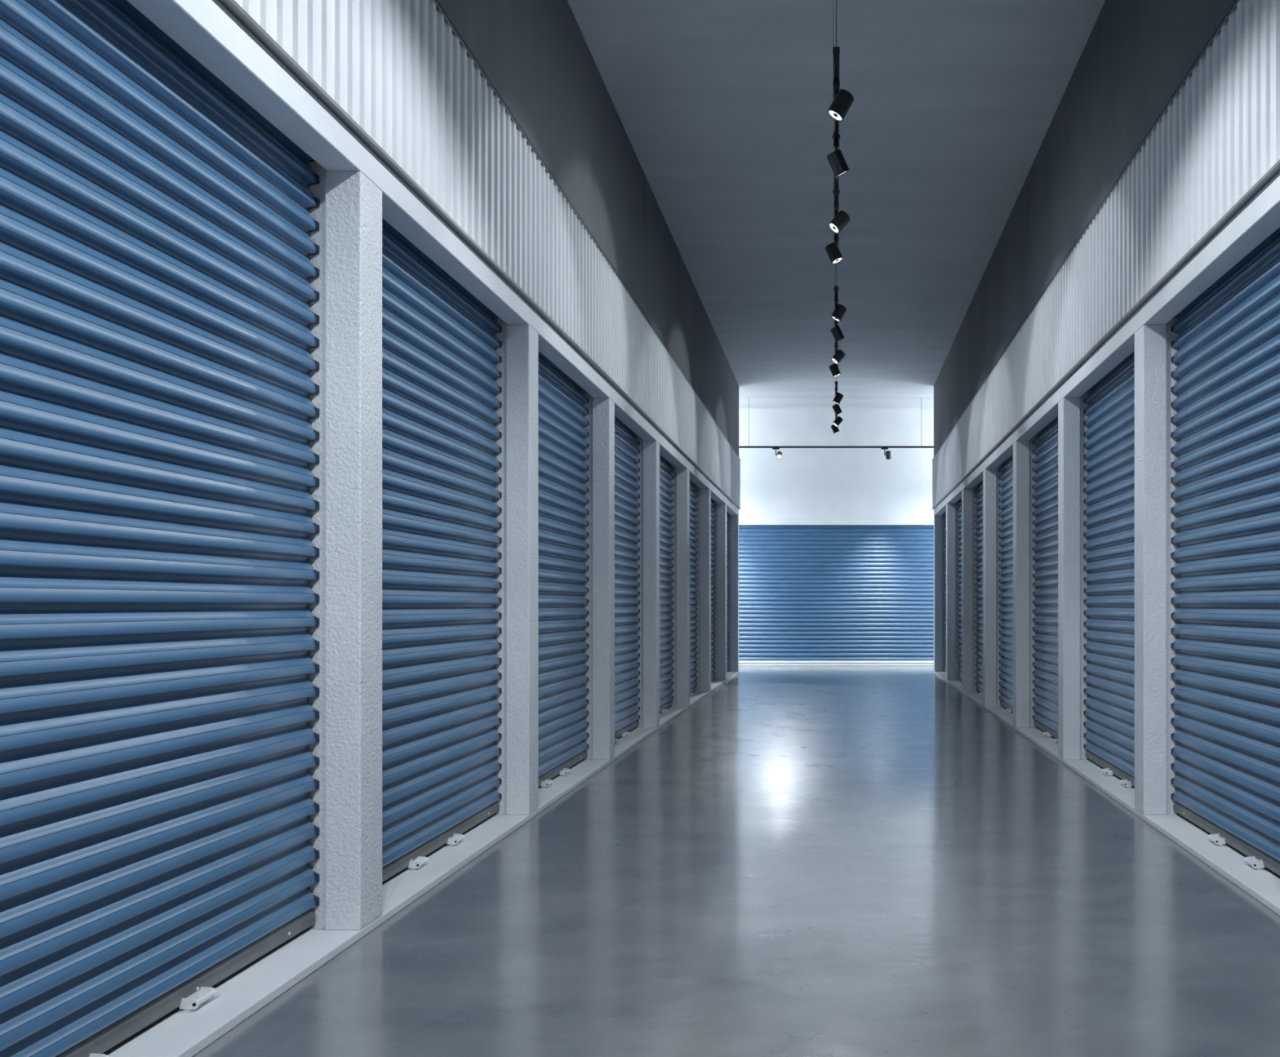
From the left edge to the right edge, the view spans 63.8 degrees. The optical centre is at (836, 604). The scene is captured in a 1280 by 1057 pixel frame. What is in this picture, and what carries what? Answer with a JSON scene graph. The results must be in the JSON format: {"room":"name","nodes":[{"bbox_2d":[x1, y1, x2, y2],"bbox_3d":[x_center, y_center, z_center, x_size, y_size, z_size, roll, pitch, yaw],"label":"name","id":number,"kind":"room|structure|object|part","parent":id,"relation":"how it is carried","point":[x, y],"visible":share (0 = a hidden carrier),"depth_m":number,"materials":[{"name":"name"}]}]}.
{"room":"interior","nodes":[
{"label":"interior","id":0,"kind":"room"},
{"bbox_2d":[217,0,738,504],"bbox_3d":[-1.825,-2.580,5.720,0.450,2.028,21.440,0,0,0],"label":"wall","id":1,"kind":"structure","parent":0,"point":[536,55],"depth_m":6.60,"materials":[{"name":"grey paint"}]},
{"bbox_2d":[0,0,319,1056],"bbox_3d":[-1.755,-0.275,2.522,0.084,2.744,1.728,0,0,0],"label":"roller shutter","id":2,"kind":"object","parent":1,"relation":"attached to","point":[156,268],"visible":0.97,"depth_m":2.54,"materials":[{"name":"blue metal"}]},
{"bbox_3d":[-1.739,1.072,2.317,0.051,0.031,0.083,0,0,0],"label":"lift handle","id":3,"kind":"part","parent":2,"relation":"part of","materials":[{"name":"metal"}]},
{"bbox_3d":[-1.739,1.072,2.727,0.051,0.031,0.083,0,0,0],"label":"lift handle","id":4,"kind":"part","parent":2,"relation":"part of","materials":[{"name":"metal"}]},
{"bbox_2d":[126,0,738,515],"bbox_3d":[-1.657,-1.512,5.720,0.115,0.108,21.440,0,0,0],"label":"lintel","id":5,"kind":"object","parent":1,"relation":"attached to","point":[206,29],"visible":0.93,"depth_m":3.33,"materials":[{"name":"paint"}]},
{"bbox_2d":[382,217,502,884],"bbox_3d":[-1.755,-0.275,4.367,0.084,2.744,1.728,0,0,0],"label":"roller shutter","id":6,"kind":"object","parent":1,"relation":"attached to","point":[439,341],"visible":0.67,"depth_m":4.40,"materials":[{"name":"metal"}]},
{"bbox_3d":[-1.739,1.072,4.162,0.051,0.031,0.083,0,0,0],"label":"lift handle","id":7,"kind":"part","parent":6,"relation":"part of","materials":[{"name":"metal"}]},
{"bbox_3d":[-1.739,1.072,4.572,0.051,0.031,0.083,0,0,0],"label":"lift handle","id":8,"kind":"part","parent":6,"relation":"part of","materials":[{"name":"metal"}]},
{"bbox_2d":[218,0,740,509],"bbox_3d":[-1.586,-1.972,5.720,0.028,0.811,21.440,0,0,0],"label":"cladding","id":9,"kind":"object","parent":1,"relation":"attached to","point":[399,74],"visible":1,"depth_m":4.40,"materials":[{"name":"white metal"}]},
{"bbox_2d":[537,351,588,788],"bbox_3d":[-1.755,-0.275,6.212,0.084,2.744,1.728,0,0,0],"label":"roller shutter","id":10,"kind":"object","parent":1,"relation":"attached to","point":[562,734],"visible":0.59,"depth_m":6.41,"materials":[{"name":"metal"}]},
{"bbox_3d":[-1.739,1.072,6.007,0.051,0.031,0.083,0,0,0],"label":"lift handle","id":11,"kind":"part","parent":10,"relation":"part of","materials":[{"name":"metal"}]},
{"bbox_3d":[-1.739,1.072,6.417,0.051,0.031,0.083,0,0,0],"label":"lift handle","id":12,"kind":"part","parent":10,"relation":"part of","materials":[{"name":"metal"}]},
{"bbox_2d":[614,416,639,743],"bbox_3d":[-1.755,-0.275,8.057,0.084,2.744,1.728,0,0,0],"label":"roller shutter","id":13,"kind":"object","parent":1,"relation":"attached to","point":[626,717],"visible":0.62,"depth_m":8.40,"materials":[{"name":"metal"}]},
{"bbox_3d":[-1.739,1.072,8.262,0.051,0.031,0.083,0,0,0],"label":"lift handle","id":14,"kind":"part","parent":13,"relation":"part of","materials":[{"name":"metal"}]},
{"bbox_2d":[659,454,673,715],"bbox_3d":[-1.755,-0.275,9.902,0.084,2.744,1.728,0,0,0],"label":"roller shutter","id":15,"kind":"object","parent":1,"relation":"attached to","point":[665,697],"visible":0.42,"depth_m":10.35,"materials":[{"name":"metal"}]},
{"bbox_2d":[689,480,697,695],"bbox_3d":[-1.755,-0.275,11.747,0.084,2.744,1.728,0,0,0],"label":"roller shutter","id":16,"kind":"object","parent":1,"relation":"attached to","point":[693,664],"visible":0.34,"depth_m":12.33,"materials":[{"name":"metal"}]},
{"bbox_2d":[711,497,715,683],"bbox_3d":[-1.755,-0.275,13.592,0.084,2.744,1.728,0,0,0],"label":"roller shutter","id":17,"kind":"object","parent":1,"relation":"attached to","point":[713,504],"visible":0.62,"depth_m":14.28,"materials":[{"name":"metal"}]},
{"bbox_2d":[726,511,728,673],"bbox_3d":[-1.755,-0.275,15.437,0.084,2.744,1.728,0,0,0],"label":"roller shutter","id":18,"kind":"object","parent":1,"relation":"attached to","point":[727,515],"visible":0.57,"depth_m":16.18,"materials":[{"name":"metal"}]},
{"bbox_2d":[192,666,1279,1056],"bbox_3d":[0.000,1.226,6.955,12.000,0.200,23.910,0,0,0],"label":"floor","id":19,"kind":"structure","parent":0,"point":[800,861],"depth_m":3.59,"materials":[{"name":"concrete"}]},
{"bbox_2d":[106,671,738,1056],"bbox_3d":[-1.825,1.111,5.720,0.450,0.030,21.440,0,0,0],"label":"kerb","id":20,"kind":"object","parent":19,"relation":"on","point":[185,1033],"visible":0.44,"depth_m":3.18,"materials":[{"name":"concrete"}]},
{"bbox_2d":[307,160,382,929],"bbox_3d":[-1.825,-0.235,3.445,0.450,2.662,0.165,0,0,0],"label":"pillar","id":21,"kind":"structure","parent":20,"relation":"on","point":[348,214],"depth_m":3.37,"materials":[{"name":"paint"}]},
{"bbox_2d":[494,317,537,814],"bbox_3d":[-1.825,-0.235,5.290,0.450,2.662,0.165,0,0,0],"label":"pillar","id":22,"kind":"structure","parent":20,"relation":"on","point":[518,352],"depth_m":5.21,"materials":[{"name":"paint"}]},
{"bbox_2d":[583,392,614,759],"bbox_3d":[-1.825,-0.235,7.135,0.450,2.662,0.165,0,0,0],"label":"pillar","id":23,"kind":"structure","parent":20,"relation":"on","point":[600,417],"depth_m":7.05,"materials":[{"name":"paint"}]},
{"bbox_2d":[635,435,659,727],"bbox_3d":[-1.825,-0.235,8.979,0.450,2.662,0.165,0,0,0],"label":"pillar","id":24,"kind":"structure","parent":20,"relation":"on","point":[649,455],"depth_m":8.90,"materials":[{"name":"paint"}]},
{"bbox_2d":[670,465,689,706],"bbox_3d":[-1.825,-0.235,10.825,0.450,2.662,0.165,0,0,0],"label":"pillar","id":25,"kind":"structure","parent":20,"relation":"on","point":[681,481],"depth_m":10.74,"materials":[{"name":"paint"}]},
{"bbox_2d":[694,485,711,691],"bbox_3d":[-1.825,-0.235,12.669,0.450,2.662,0.165,0,0,0],"label":"pillar","id":26,"kind":"structure","parent":20,"relation":"on","point":[703,500],"depth_m":12.59,"materials":[{"name":"paint"}]},
{"bbox_2d":[712,500,726,680],"bbox_3d":[-1.825,-0.235,14.514,0.450,2.662,0.165,0,0,0],"label":"pillar","id":27,"kind":"structure","parent":20,"relation":"on","point":[720,584],"depth_m":14.43,"materials":[{"name":"paint"}]},
{"bbox_2d":[726,512,738,671],"bbox_3d":[-1.825,-0.235,16.360,0.450,2.662,0.165,0,0,0],"label":"pillar","id":28,"kind":"structure","parent":20,"relation":"on","point":[733,522],"depth_m":16.28,"materials":[{"name":"paint"}]},
{"bbox_2d":[738,664,933,666],"bbox_3d":[0.000,1.111,18.445,4.400,0.030,0.330,0,0,0],"label":"kerb","id":29,"kind":"object","parent":19,"relation":"on","point":[739,664],"visible":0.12,"depth_m":18.28,"materials":[{"name":"concrete"}]},
{"bbox_2d":[933,671,1279,915],"bbox_3d":[1.825,1.111,5.720,0.450,0.030,21.440,0,0,0],"label":"kerb","id":30,"kind":"object","parent":19,"relation":"on","point":[1261,884],"visible":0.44,"depth_m":4.88,"materials":[{"name":"concrete"}]},
{"bbox_2d":[933,512,946,671],"bbox_3d":[1.825,-0.235,16.360,0.450,2.662,0.165,0,0,0],"label":"pillar","id":31,"kind":"structure","parent":30,"relation":"on","point":[939,522],"depth_m":16.28,"materials":[{"name":"paint"}]},
{"bbox_2d":[946,500,959,680],"bbox_3d":[1.825,-0.235,14.514,0.450,2.662,0.165,0,0,0],"label":"pillar","id":32,"kind":"structure","parent":30,"relation":"on","point":[952,567],"depth_m":14.43,"materials":[{"name":"paint"}]},
{"bbox_2d":[961,485,977,691],"bbox_3d":[1.825,-0.235,12.669,0.450,2.662,0.165,0,0,0],"label":"pillar","id":33,"kind":"structure","parent":30,"relation":"on","point":[969,500],"depth_m":12.59,"materials":[{"name":"paint"}]},
{"bbox_2d":[982,465,1002,706],"bbox_3d":[1.825,-0.235,10.825,0.450,2.662,0.165,0,0,0],"label":"pillar","id":34,"kind":"structure","parent":30,"relation":"on","point":[991,481],"depth_m":10.74,"materials":[{"name":"paint"}]},
{"bbox_2d":[1013,435,1036,727],"bbox_3d":[1.825,-0.235,8.979,0.450,2.662,0.165,0,0,0],"label":"pillar","id":35,"kind":"structure","parent":30,"relation":"on","point":[1023,455],"depth_m":8.90,"materials":[{"name":"paint"}]},
{"bbox_2d":[1057,392,1088,759],"bbox_3d":[1.825,-0.235,7.135,0.450,2.662,0.165,0,0,0],"label":"pillar","id":36,"kind":"structure","parent":30,"relation":"on","point":[1072,417],"depth_m":7.05,"materials":[{"name":"paint"}]},
{"bbox_2d":[1134,317,1177,814],"bbox_3d":[1.825,-0.235,5.290,0.450,2.662,0.165,0,0,0],"label":"pillar","id":37,"kind":"structure","parent":30,"relation":"on","point":[1153,352],"depth_m":5.21,"materials":[{"name":"paint"}]},
{"bbox_2d":[567,0,1105,408],"bbox_3d":[0.000,-3.694,6.955,12.000,0.200,23.910,0,0,0],"label":"ceiling","id":38,"kind":"structure","parent":0,"point":[722,106],"depth_m":7.92,"materials":[{"name":"grey paint"}]},
{"bbox_2d":[738,397,933,448],"bbox_3d":[0.000,-3.158,17.375,5.200,0.873,0.032,0,0,0],"label":"track","id":39,"kind":"object","parent":38,"relation":"hanging from","point":[748,446],"visible":0.77,"depth_m":17.36,"materials":[{"name":"black metal"}]},
{"bbox_2d":[772,448,782,458],"bbox_3d":[-1.026,-2.624,17.374,0.172,0.199,0.153,0,0,0],"label":"spotlight","id":40,"kind":"object","parent":39,"relation":"attached to","point":[779,455],"visible":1,"depth_m":17.35,"materials":[{"name":"black metal"}]},
{"bbox_3d":[0.000,-2.736,17.375,5.200,0.030,0.032,0,0,0],"label":"rail","id":41,"kind":"part","parent":39,"relation":"part of","materials":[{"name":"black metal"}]},
{"bbox_2d":[880,448,891,459],"bbox_3d":[0.867,-2.621,17.376,0.177,0.204,0.140,0,0,0],"label":"spotlight","id":42,"kind":"object","parent":39,"relation":"attached to","point":[888,456],"visible":1,"depth_m":17.36,"materials":[{"name":"black metal"}]},
{"bbox_2d":[832,0,839,246],"bbox_3d":[0.000,-3.157,6.323,0.059,0.874,2.780,0,0,0],"label":"track","id":43,"kind":"object","parent":38,"relation":"hanging from","point":[836,50],"visible":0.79,"depth_m":5.67,"materials":[{"name":"black metal"}]},
{"bbox_2d":[825,235,843,264],"bbox_3d":[-0.016,-2.622,7.429,0.133,0.202,0.173,0,0,0],"label":"spotlight","id":44,"kind":"object","parent":43,"relation":"hanging from","point":[833,251],"visible":1,"depth_m":7.36,"materials":[{"name":"black metal"}]},
{"bbox_3d":[0.000,-2.736,6.323,0.032,0.030,2.772,0,0,0],"label":"rail","id":45,"kind":"part","parent":43,"relation":"part of","materials":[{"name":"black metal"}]},
{"bbox_2d":[826,142,848,177],"bbox_3d":[0.010,-2.621,5.917,0.135,0.204,0.185,0,0,0],"label":"spotlight","id":46,"kind":"object","parent":43,"relation":"hanging from","point":[836,159],"visible":1,"depth_m":5.85,"materials":[{"name":"black metal"}]},
{"bbox_2d":[828,203,849,233],"bbox_3d":[0.021,-2.621,6.821,0.146,0.203,0.182,0,0,0],"label":"spotlight","id":47,"kind":"object","parent":43,"relation":"hanging from","point":[842,218],"visible":1,"depth_m":6.76,"materials":[{"name":"black metal"}]},
{"bbox_2d":[827,81,853,121],"bbox_3d":[0.023,-2.621,5.239,0.138,0.203,0.171,0,0,0],"label":"spotlight","id":48,"kind":"object","parent":43,"relation":"hanging from","point":[842,100],"visible":1,"depth_m":5.17,"materials":[{"name":"black metal"}]},
{"bbox_2d":[832,189,839,365],"bbox_3d":[0.000,-3.157,10.023,0.059,0.874,2.780,0,0,0],"label":"track","id":49,"kind":"object","parent":38,"relation":"hanging from","point":[836,289],"visible":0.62,"depth_m":8.68,"materials":[{"name":"black metal"}]},
{"bbox_2d":[829,363,840,377],"bbox_3d":[-0.016,-2.622,11.129,0.133,0.202,0.173,0,0,0],"label":"spotlight","id":50,"kind":"object","parent":49,"relation":"hanging from","point":[833,368],"visible":0.94,"depth_m":11.05,"materials":[{"name":"black metal"}]},
{"bbox_3d":[0.000,-2.736,10.023,0.032,0.030,2.772,0,0,0],"label":"rail","id":51,"kind":"part","parent":49,"relation":"part of","materials":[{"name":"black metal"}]},
{"bbox_2d":[830,320,844,342],"bbox_3d":[0.010,-2.621,9.617,0.135,0.204,0.185,0,0,0],"label":"spotlight","id":52,"kind":"object","parent":49,"relation":"hanging from","point":[837,335],"visible":1,"depth_m":9.55,"materials":[{"name":"black metal"}]},
{"bbox_2d":[831,345,844,364],"bbox_3d":[0.021,-2.621,10.521,0.146,0.203,0.182,0,0,0],"label":"spotlight","id":53,"kind":"object","parent":49,"relation":"hanging from","point":[839,355],"visible":1,"depth_m":10.46,"materials":[{"name":"black metal"}]},
{"bbox_2d":[831,298,846,321],"bbox_3d":[0.023,-2.621,8.940,0.138,0.203,0.171,0,0,0],"label":"spotlight","id":54,"kind":"object","parent":49,"relation":"hanging from","point":[837,314],"visible":1,"depth_m":8.87,"materials":[{"name":"black metal"}]},
{"bbox_2d":[835,365,838,419],"bbox_3d":[0.000,-3.157,13.723,0.059,0.874,2.780,0,0,0],"label":"track","id":55,"kind":"object","parent":38,"relation":"hanging from","point":[836,381],"visible":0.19,"depth_m":12.48,"materials":[{"name":"black metal"}]},
{"bbox_2d":[831,424,839,434],"bbox_3d":[-0.016,-2.622,14.829,0.133,0.202,0.173,0,0,0],"label":"spotlight","id":56,"kind":"object","parent":55,"relation":"hanging from","point":[835,429],"visible":0.9,"depth_m":14.75,"materials":[{"name":"black metal"}]},
{"bbox_2d":[831,404,842,414],"bbox_3d":[0.010,-2.621,13.317,0.135,0.204,0.185,0,0,0],"label":"spotlight","id":57,"kind":"object","parent":55,"relation":"hanging from","point":[836,407],"visible":0.94,"depth_m":13.25,"materials":[{"name":"black metal"}]},
{"bbox_2d":[832,388,843,404],"bbox_3d":[0.023,-2.621,12.639,0.138,0.203,0.171,0,0,0],"label":"spotlight","id":58,"kind":"object","parent":55,"relation":"hanging from","point":[838,397],"visible":1,"depth_m":12.56,"materials":[{"name":"black metal"}]},
{"bbox_2d":[832,413,843,426],"bbox_3d":[0.021,-2.621,14.221,0.146,0.203,0.182,0,0,0],"label":"spotlight","id":59,"kind":"object","parent":55,"relation":"hanging from","point":[838,420],"visible":1,"depth_m":14.15,"materials":[{"name":"black metal"}]},
{"bbox_2d":[738,408,933,519],"bbox_3d":[0.000,-1.234,18.460,12.000,4.720,0.300,0,0,0],"label":"wall","id":60,"kind":"structure","parent":0,"point":[805,483],"depth_m":18.31,"materials":[{"name":"white paint"}]},
{"bbox_2d":[738,524,933,664],"bbox_3d":[0.000,-0.236,18.399,4.424,2.665,0.046,0,0,0],"label":"roller shutter","id":61,"kind":"object","parent":60,"relation":"attached to","point":[809,594],"visible":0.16,"depth_m":18.39,"materials":[{"name":"blue metal"}]},
{"bbox_2d":[738,519,933,524],"bbox_3d":[0.000,-1.512,18.330,4.800,0.108,0.060,0,0,0],"label":"lintel","id":62,"kind":"object","parent":60,"relation":"attached to","point":[741,522],"visible":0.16,"depth_m":18.30,"materials":[{"name":"white metal"}]},
{"bbox_2d":[933,0,1279,504],"bbox_3d":[1.825,-2.580,5.720,0.450,2.028,21.440,0,0,0],"label":"wall","id":63,"kind":"structure","parent":0,"point":[1135,55],"depth_m":6.62,"materials":[{"name":"grey paint"}]},
{"bbox_2d":[943,511,946,673],"bbox_3d":[1.755,-0.275,15.437,0.084,2.744,1.728,0,0,0],"label":"roller shutter","id":64,"kind":"object","parent":63,"relation":"attached to","point":[944,515],"visible":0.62,"depth_m":16.18,"materials":[{"name":"metal"}]},
{"bbox_2d":[957,497,961,683],"bbox_3d":[1.755,-0.275,13.592,0.084,2.744,1.728,0,0,0],"label":"roller shutter","id":65,"kind":"object","parent":63,"relation":"attached to","point":[959,504],"visible":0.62,"depth_m":14.28,"materials":[{"name":"metal"}]},
{"bbox_2d":[975,480,982,695],"bbox_3d":[1.755,-0.275,11.747,0.084,2.744,1.728,0,0,0],"label":"roller shutter","id":66,"kind":"object","parent":63,"relation":"attached to","point":[979,664],"visible":0.38,"depth_m":12.33,"materials":[{"name":"metal"}]},
{"bbox_2d":[999,454,1013,715],"bbox_3d":[1.755,-0.275,9.902,0.084,2.744,1.728,0,0,0],"label":"roller shutter","id":67,"kind":"object","parent":63,"relation":"attached to","point":[1006,697],"visible":0.41,"depth_m":10.35,"materials":[{"name":"metal"}]},
{"bbox_2d":[1032,416,1057,743],"bbox_3d":[1.755,-0.275,8.057,0.084,2.744,1.728,0,0,0],"label":"roller shutter","id":68,"kind":"object","parent":63,"relation":"attached to","point":[1046,717],"visible":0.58,"depth_m":8.40,"materials":[{"name":"metal"}]},
{"bbox_3d":[1.739,1.072,8.262,0.051,0.031,0.083,0,0,0],"label":"lift handle","id":69,"kind":"part","parent":68,"relation":"part of","materials":[{"name":"metal"}]},
{"bbox_2d":[932,0,1279,509],"bbox_3d":[1.586,-1.972,5.720,0.028,0.811,21.440,0,0,0],"label":"cladding","id":70,"kind":"object","parent":63,"relation":"attached to","point":[1215,144],"visible":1,"depth_m":4.97,"materials":[{"name":"white metal"}]},
{"bbox_2d":[933,171,1279,515],"bbox_3d":[1.657,-1.512,5.720,0.115,0.108,21.440,0,0,0],"label":"lintel","id":71,"kind":"object","parent":63,"relation":"attached to","point":[1260,217],"visible":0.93,"depth_m":4.91,"materials":[{"name":"paint"}]},
{"bbox_2d":[1084,351,1134,788],"bbox_3d":[1.755,-0.275,6.212,0.084,2.744,1.728,0,0,0],"label":"roller shutter","id":72,"kind":"object","parent":63,"relation":"attached to","point":[1110,734],"visible":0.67,"depth_m":6.43,"materials":[{"name":"metal"}]},
{"bbox_3d":[1.739,1.072,6.417,0.051,0.031,0.083,0,0,0],"label":"lift handle","id":73,"kind":"part","parent":72,"relation":"part of","materials":[{"name":"metal"}]},
{"bbox_3d":[1.739,1.072,6.007,0.051,0.031,0.083,0,0,0],"label":"lift handle","id":74,"kind":"part","parent":72,"relation":"part of","materials":[{"name":"metal"}]},
{"bbox_2d":[1170,226,1279,878],"bbox_3d":[1.755,-0.275,4.367,0.084,2.744,1.728,0,0,0],"label":"roller shutter","id":75,"kind":"object","parent":63,"relation":"attached to","point":[1227,342],"visible":0.96,"depth_m":4.49,"materials":[{"name":"metal"}]},
{"bbox_3d":[1.739,1.072,4.572,0.051,0.031,0.083,0,0,0],"label":"lift handle","id":76,"kind":"part","parent":75,"relation":"part of","materials":[{"name":"metal"}]},
{"bbox_3d":[1.739,1.072,4.162,0.051,0.031,0.083,0,0,0],"label":"lift handle","id":77,"kind":"part","parent":75,"relation":"part of","materials":[{"name":"metal"}]}
]}

